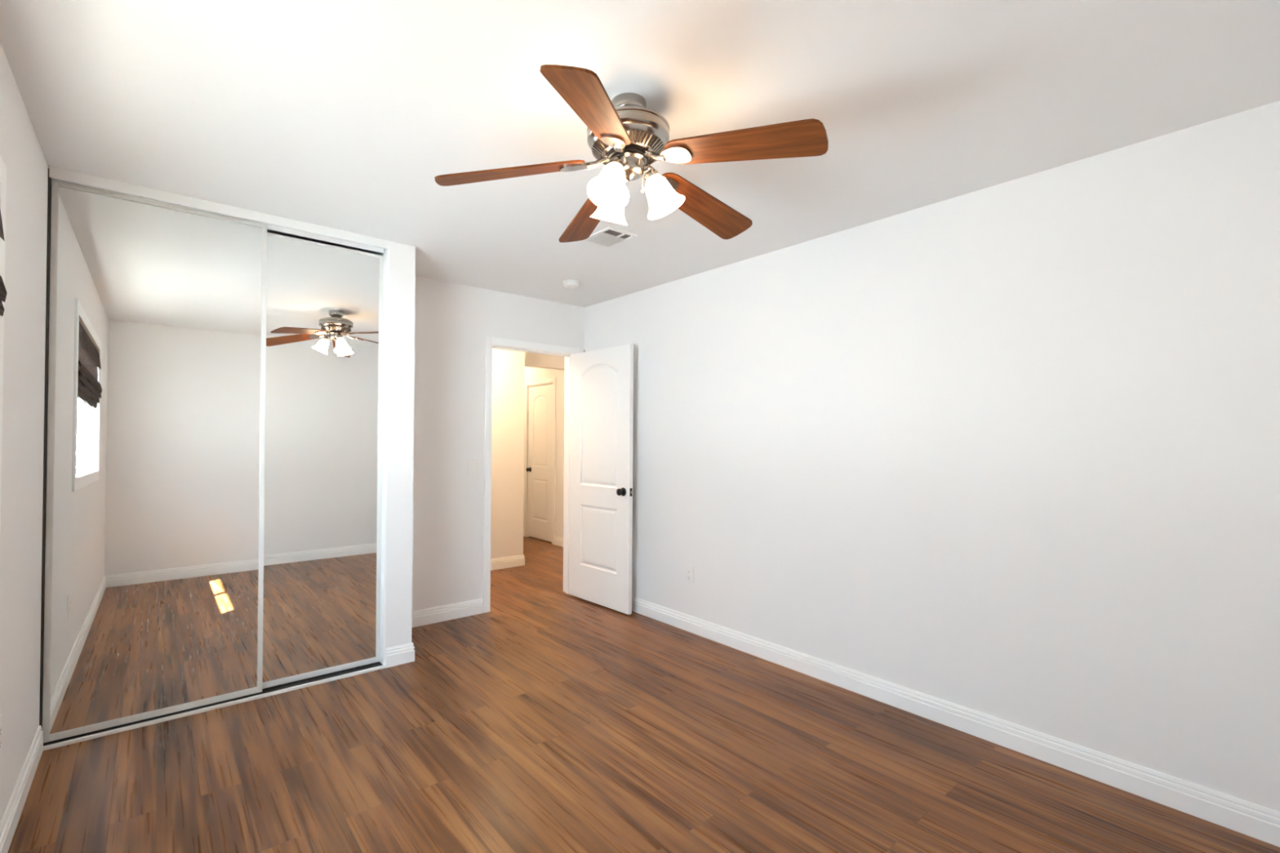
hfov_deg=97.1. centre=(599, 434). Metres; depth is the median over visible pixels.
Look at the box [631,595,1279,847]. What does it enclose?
baseboard
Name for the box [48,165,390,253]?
door track
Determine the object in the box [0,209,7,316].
roman shade
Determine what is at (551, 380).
door frame
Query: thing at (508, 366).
wall
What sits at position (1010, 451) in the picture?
wall
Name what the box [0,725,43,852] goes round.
baseboard
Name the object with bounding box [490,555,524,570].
baseboard
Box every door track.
[43,661,386,751]
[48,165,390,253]
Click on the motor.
(644, 142)
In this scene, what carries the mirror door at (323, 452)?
on the door track at (268, 691)
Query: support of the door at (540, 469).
in the wall at (531, 374)
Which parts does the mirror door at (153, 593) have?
rail, rail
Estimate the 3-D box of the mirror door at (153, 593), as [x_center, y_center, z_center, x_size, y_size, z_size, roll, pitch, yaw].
[-2.030,0.116,2.638,0.800,2.394,0.021,1,-1,-38]
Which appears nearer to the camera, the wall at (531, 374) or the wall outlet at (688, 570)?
the wall outlet at (688, 570)
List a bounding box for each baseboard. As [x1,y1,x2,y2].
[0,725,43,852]
[385,641,414,667]
[411,598,483,627]
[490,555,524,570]
[554,536,563,546]
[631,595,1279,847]
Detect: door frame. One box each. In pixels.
[483,336,579,613]
[523,377,555,544]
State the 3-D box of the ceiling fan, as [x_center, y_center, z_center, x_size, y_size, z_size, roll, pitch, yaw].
[0.130,-0.921,1.924,1.180,0.382,1.228,1,-1,-38]
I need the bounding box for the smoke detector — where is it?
[562,280,580,288]
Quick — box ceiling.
[0,0,1279,307]
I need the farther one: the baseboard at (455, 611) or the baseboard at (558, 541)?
the baseboard at (558, 541)
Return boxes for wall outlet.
[0,714,2,754]
[684,564,693,583]
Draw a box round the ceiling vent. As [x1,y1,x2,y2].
[582,226,636,248]
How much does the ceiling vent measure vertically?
0.011 m
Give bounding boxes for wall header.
[524,351,564,370]
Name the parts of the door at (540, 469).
knob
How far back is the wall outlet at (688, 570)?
3.86 m
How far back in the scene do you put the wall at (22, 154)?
1.94 m
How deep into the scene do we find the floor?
2.22 m
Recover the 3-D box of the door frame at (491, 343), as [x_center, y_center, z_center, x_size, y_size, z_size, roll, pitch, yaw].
[-0.567,0.306,4.569,0.876,2.080,0.148,1,-1,-38]
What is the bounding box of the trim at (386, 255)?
[379,248,389,665]
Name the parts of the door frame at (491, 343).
casing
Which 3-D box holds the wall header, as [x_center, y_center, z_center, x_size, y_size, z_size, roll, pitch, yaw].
[-0.769,-0.934,6.574,0.906,0.288,0.120,1,-1,-38]
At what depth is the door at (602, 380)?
4.42 m
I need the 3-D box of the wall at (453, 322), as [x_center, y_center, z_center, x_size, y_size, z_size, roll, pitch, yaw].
[-1.450,0.114,3.869,3.251,2.440,0.120,1,-1,-38]
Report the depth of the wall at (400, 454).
3.27 m
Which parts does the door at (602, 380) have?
knob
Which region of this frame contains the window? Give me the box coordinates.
[0,155,6,535]
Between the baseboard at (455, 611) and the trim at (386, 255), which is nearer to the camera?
the trim at (386, 255)
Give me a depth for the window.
1.63 m
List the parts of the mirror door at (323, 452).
rail, rail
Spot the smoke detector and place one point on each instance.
(566, 283)
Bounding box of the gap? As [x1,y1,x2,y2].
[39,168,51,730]
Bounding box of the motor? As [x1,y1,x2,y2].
[591,128,664,165]
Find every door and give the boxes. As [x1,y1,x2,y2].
[42,179,267,742]
[262,232,383,688]
[525,384,552,542]
[568,344,633,614]
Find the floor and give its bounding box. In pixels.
[7,536,1279,852]
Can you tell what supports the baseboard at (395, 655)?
attached to the wall at (400, 454)
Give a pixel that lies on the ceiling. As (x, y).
(345, 115)
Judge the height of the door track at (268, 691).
0.014 m
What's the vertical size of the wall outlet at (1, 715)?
0.115 m
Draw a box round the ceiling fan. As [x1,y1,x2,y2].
[434,64,828,242]
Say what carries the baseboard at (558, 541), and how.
attached to the wall at (531, 374)
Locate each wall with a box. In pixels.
[0,42,48,822]
[374,241,415,648]
[412,275,584,611]
[490,348,524,559]
[523,366,564,537]
[584,100,1279,812]

